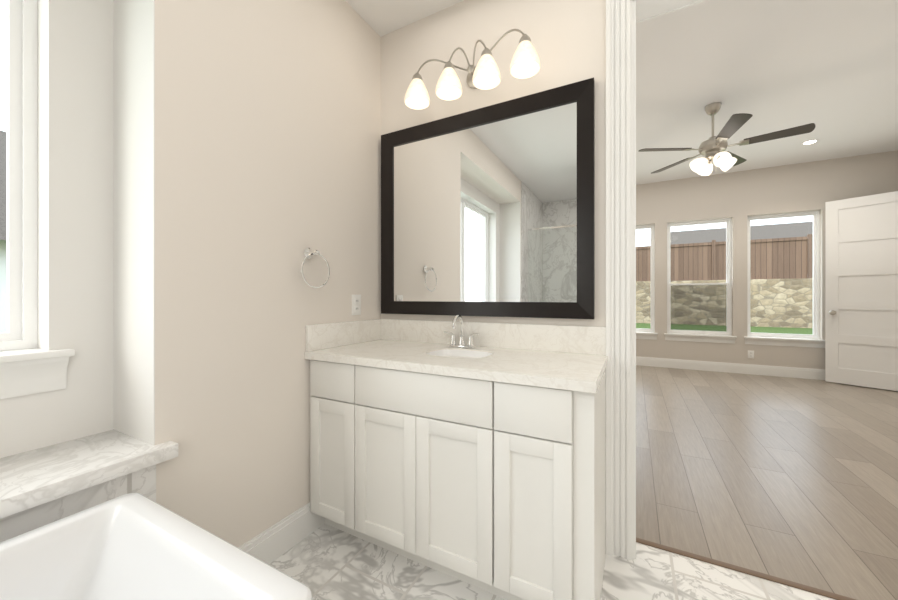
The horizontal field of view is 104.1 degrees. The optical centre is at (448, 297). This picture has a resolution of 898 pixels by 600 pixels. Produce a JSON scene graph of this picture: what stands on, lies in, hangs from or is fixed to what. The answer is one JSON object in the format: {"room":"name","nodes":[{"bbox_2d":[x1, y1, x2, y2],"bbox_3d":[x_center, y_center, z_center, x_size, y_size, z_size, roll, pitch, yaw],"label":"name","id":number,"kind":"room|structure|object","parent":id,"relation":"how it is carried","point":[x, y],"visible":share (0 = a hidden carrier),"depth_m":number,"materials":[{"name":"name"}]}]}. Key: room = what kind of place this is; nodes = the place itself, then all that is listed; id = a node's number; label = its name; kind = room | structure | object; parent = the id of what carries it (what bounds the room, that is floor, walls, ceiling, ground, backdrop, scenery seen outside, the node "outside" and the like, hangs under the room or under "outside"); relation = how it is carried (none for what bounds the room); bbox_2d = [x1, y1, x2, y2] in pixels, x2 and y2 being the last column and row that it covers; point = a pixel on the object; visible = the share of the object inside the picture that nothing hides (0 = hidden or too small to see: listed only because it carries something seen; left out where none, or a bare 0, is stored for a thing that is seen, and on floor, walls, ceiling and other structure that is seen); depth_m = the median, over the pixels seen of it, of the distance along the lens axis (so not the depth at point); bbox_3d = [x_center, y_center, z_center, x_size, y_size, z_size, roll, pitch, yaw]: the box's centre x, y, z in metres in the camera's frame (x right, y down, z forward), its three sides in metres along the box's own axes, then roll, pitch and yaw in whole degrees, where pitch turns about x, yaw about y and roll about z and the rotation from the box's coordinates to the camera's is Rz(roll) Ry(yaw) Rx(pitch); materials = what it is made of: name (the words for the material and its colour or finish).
{"room":"bathroom","nodes":[
{"label":"bathroom","id":0,"kind":"room"},
{"bbox_2d":[0,464,155,542],"bbox_3d":[-1.531,0.830,0.370,0.308,0.605,1.898,0,0,28],"label":"wall","id":1,"kind":"structure","parent":0,"point":[142,481],"depth_m":0.98,"materials":[{"name":"stone"}]},
{"bbox_2d":[0,430,177,518],"bbox_3d":[-1.502,0.505,0.380,0.350,0.045,1.943,0,0,28],"label":"ledge","id":2,"kind":"structure","parent":1,"relation":"on","point":[33,478],"depth_m":1.02,"materials":[{"name":"stone"}]},
{"bbox_2d":[0,0,380,546],"bbox_3d":[-1.363,-0.238,0.932,0.520,2.740,3.050,0,0,28],"label":"wall","id":3,"kind":"structure","parent":0,"point":[267,143],"depth_m":1.28,"materials":[{"name":"beige paint"}]},
{"bbox_2d":[0,0,74,398],"bbox_3d":[-1.728,-0.432,0.475,0.220,1.472,1.670,0,0,28],"label":"window","id":4,"kind":"structure","parent":3,"relation":"in","point":[27,369],"depth_m":1.16,"materials":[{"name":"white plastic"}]},
{"bbox_2d":[238,502,324,563],"bbox_3d":[-0.684,1.060,1.647,0.014,0.145,1.152,0,0,28],"label":"baseboard","id":5,"kind":"structure","parent":3,"relation":"attached to","point":[271,544],"depth_m":1.55,"materials":[{"name":"white wood"}]},
{"bbox_2d":[300,248,329,288],"bbox_3d":[-0.646,-0.139,1.662,0.066,0.196,0.169,0,0,28],"label":"towel ring","id":6,"kind":"object","parent":3,"relation":"attached to","point":[309,253],"visible":1,"depth_m":1.66,"materials":[{"name":"silver metal"}]},
{"bbox_2d":[306,319,380,350],"bbox_3d":[-0.548,0.195,1.898,0.020,0.124,0.541,0,0,28],"label":"backsplash","id":7,"kind":"structure","parent":3,"relation":"attached to","point":[318,336],"depth_m":1.84,"materials":[{"name":"white stone"}]},
{"bbox_2d":[352,295,360,314],"bbox_3d":[-0.519,0.042,1.966,0.008,0.115,0.072,0,0,28],"label":"outlet","id":8,"kind":"object","parent":3,"relation":"attached to","point":[356,304],"visible":1,"depth_m":1.96,"materials":[{"name":"white plastic"}]},
{"bbox_2d":[345,0,463,36],"bbox_3d":[-0.321,-1.658,-0.436,3.500,0.100,4.500,0,0,28],"label":"ceiling","id":9,"kind":"structure","parent":0,"point":[382,17],"depth_m":1.96,"materials":[{"name":"white paint"}]},
{"bbox_2d":[381,0,605,326],"bbox_3d":[1.446,-0.373,1.253,5.050,3.010,0.137,0,0,28],"label":"wall","id":10,"kind":"structure","parent":0,"point":[568,39],"depth_m":1.79,"materials":[{"name":"beige paint"}]},
{"bbox_2d":[404,29,540,109],"bbox_3d":[0.106,-1.149,1.761,0.719,0.228,0.212,0,0,28],"label":"sconce","id":11,"kind":"object","parent":10,"relation":"attached to","point":[483,73],"visible":1,"depth_m":1.72,"materials":[{"name":"white glass"}]},
{"bbox_2d":[381,78,594,318],"bbox_3d":[0.124,-0.441,1.851,1.196,1.078,0.030,0,0,28],"label":"mirror","id":12,"kind":"object","parent":10,"relation":"attached to","point":[489,211],"visible":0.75,"depth_m":1.79,"materials":[{"name":"black mirror"}]},
{"bbox_2d":[381,319,605,354],"bbox_3d":[0.140,0.195,1.852,1.280,0.125,0.019,0,0,28],"label":"backsplash","id":13,"kind":"structure","parent":10,"relation":"attached to","point":[530,337],"depth_m":1.74,"materials":[{"name":"white stone"}]},
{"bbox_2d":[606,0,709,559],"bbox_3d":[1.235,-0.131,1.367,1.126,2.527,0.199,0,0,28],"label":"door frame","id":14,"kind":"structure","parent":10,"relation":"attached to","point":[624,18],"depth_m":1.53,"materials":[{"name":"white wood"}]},
{"bbox_2d":[269,365,897,599],"bbox_3d":[1.546,1.182,1.444,5.050,0.100,9.568,0,0,28],"label":"floor","id":15,"kind":"structure","parent":0,"point":[792,479],"depth_m":1.89,"materials":[{"name":"brown wood"}]},
{"bbox_2d":[0,493,311,599],"bbox_3d":[-0.932,0.842,0.155,0.743,0.580,1.537,0,0,28],"label":"bathtub","id":16,"kind":"object","parent":15,"relation":"on","point":[134,546],"visible":1,"depth_m":0.80,"materials":[{"name":"white ceramic"}]},
{"bbox_2d":[310,351,607,599],"bbox_3d":[0.014,0.712,1.619,1.270,0.840,0.549,0,0,28],"label":"bathroom vanity","id":17,"kind":"object","parent":15,"relation":"on","point":[472,453],"depth_m":1.30,"materials":[{"name":"white wood"}]},
{"bbox_2d":[305,339,607,394],"bbox_3d":[0.013,0.281,1.611,1.280,0.047,0.564,0,0,28],"label":"countertop","id":18,"kind":"structure","parent":17,"relation":"on","point":[555,370],"depth_m":1.42,"materials":[{"name":"white stone"}]},
{"bbox_2d":[441,315,480,346],"bbox_3d":[0.049,0.173,1.774,0.201,0.169,0.125,0,0,28],"label":"faucet","id":19,"kind":"object","parent":18,"relation":"on","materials":[{"name":"silver metal"}]},
{"bbox_2d":[636,537,855,599],"bbox_3d":[1.265,1.129,1.423,0.928,0.006,0.030,0,0,28],"label":"threshold","id":20,"kind":"object","parent":15,"relation":"on","point":[753,573],"depth_m":1.44,"materials":[{"name":"brown wood"}]},
{"bbox_2d":[636,150,897,368],"bbox_3d":[3.875,-0.373,5.540,4.750,3.010,0.150,0,0,28],"label":"wall","id":21,"kind":"structure","parent":0,"point":[738,197],"depth_m":5.19,"materials":[{"name":"beige paint"}]},
{"bbox_2d":[636,224,657,339],"bbox_3d":[3.018,-0.257,5.963,0.920,1.902,0.180,0,0,28],"label":"window","id":22,"kind":"structure","parent":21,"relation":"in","point":[643,333],"depth_m":5.80,"materials":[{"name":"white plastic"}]},
{"bbox_2d":[664,218,736,343],"bbox_3d":[3.912,-0.257,5.492,0.920,1.902,0.180,0,0,28],"label":"window","id":23,"kind":"structure","parent":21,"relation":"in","point":[696,312],"depth_m":5.52,"materials":[{"name":"white plastic"}]},
{"bbox_2d":[636,356,824,379],"bbox_3d":[3.836,1.060,5.467,4.450,0.145,0.014,0,0,28],"label":"baseboard","id":24,"kind":"structure","parent":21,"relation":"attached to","point":[795,372],"depth_m":5.23,"materials":[{"name":"white wood"}]},
{"bbox_2d":[748,350,753,358],"bbox_3d":[4.443,0.842,5.150,0.072,0.115,0.008,0,0,28],"label":"outlet","id":25,"kind":"object","parent":21,"relation":"attached to","point":[750,354],"visible":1,"depth_m":5.15,"materials":[{"name":"white plastic"}]},
{"bbox_2d":[744,210,824,347],"bbox_3d":[4.787,-0.257,5.030,0.880,1.902,0.180,0,0,28],"label":"window","id":26,"kind":"structure","parent":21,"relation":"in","point":[814,340],"depth_m":4.95,"materials":[{"name":"white plastic"}]},
{"bbox_2d":[636,0,897,184],"bbox_3d":[2.595,-1.928,3.434,5.050,0.100,5.068,0,0,28],"label":"ceiling","id":27,"kind":"structure","parent":0,"point":[828,69],"depth_m":3.03,"materials":[{"name":"white paint"}]},
{"bbox_2d":[638,102,814,175],"bbox_3d":[2.593,-1.553,3.393,1.336,0.650,1.324,0,0,28],"label":"ceiling fan","id":28,"kind":"object","parent":27,"relation":"hanging from","point":[712,149],"visible":1,"depth_m":3.35,"materials":[{"name":"brown wood"}]},
{"bbox_2d":[801,140,818,144],"bbox_3d":[4.369,-1.876,4.236,0.150,0.004,0.150,0,0,28],"label":"recessed light","id":29,"kind":"object","parent":27,"relation":"in","point":[810,142],"visible":1,"depth_m":4.24,"materials":[{"name":"white"}]},
{"bbox_3d":[4.760,-0.373,2.286,0.150,3.010,4.781,0,0,28],"label":"wall","id":30,"kind":"structure","parent":0,"visible":0},
{"bbox_2d":[825,191,897,390],"bbox_3d":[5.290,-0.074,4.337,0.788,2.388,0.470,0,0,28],"label":"bedroom door","id":31,"kind":"structure","parent":30,"relation":"in","point":[861,291],"depth_m":4.41,"materials":[{"name":"white wood"}]},
{"label":"outside","id":32,"kind":"structure","parent":0,"visible":0},
{"bbox_2d":[636,323,812,334],"bbox_3d":[3.397,1.242,0.826,36.000,0.580,25.200,0,0,28],"label":"lawn","id":33,"kind":"structure","parent":32,"point":[785,330],"depth_m":10.34,"materials":[{"name":"green plant"}]},
{"bbox_2d":[0,130,5,331],"bbox_3d":[-11.121,-0.968,3.843,8.300,5.000,11.800,0,0,28],"label":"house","id":34,"kind":"structure","parent":33,"relation":"on","point":[2,239],"depth_m":4.96,"materials":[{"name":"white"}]},
{"bbox_2d":[636,234,812,327],"bbox_3d":[9.736,-0.498,11.728,37.050,2.900,0.400,0,0,28],"label":"fence","id":35,"kind":"object","parent":33,"relation":"on","point":[802,263],"depth_m":11.32,"materials":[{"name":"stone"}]},
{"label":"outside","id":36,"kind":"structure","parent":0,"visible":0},
{"bbox_2d":[671,221,812,244],"bbox_3d":[17.910,-1.333,18.497,11.600,5.170,8.800,0,0,28],"label":"house","id":37,"kind":"structure","parent":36,"point":[800,230],"depth_m":18.33,"materials":[{"name":"white"}]}
]}

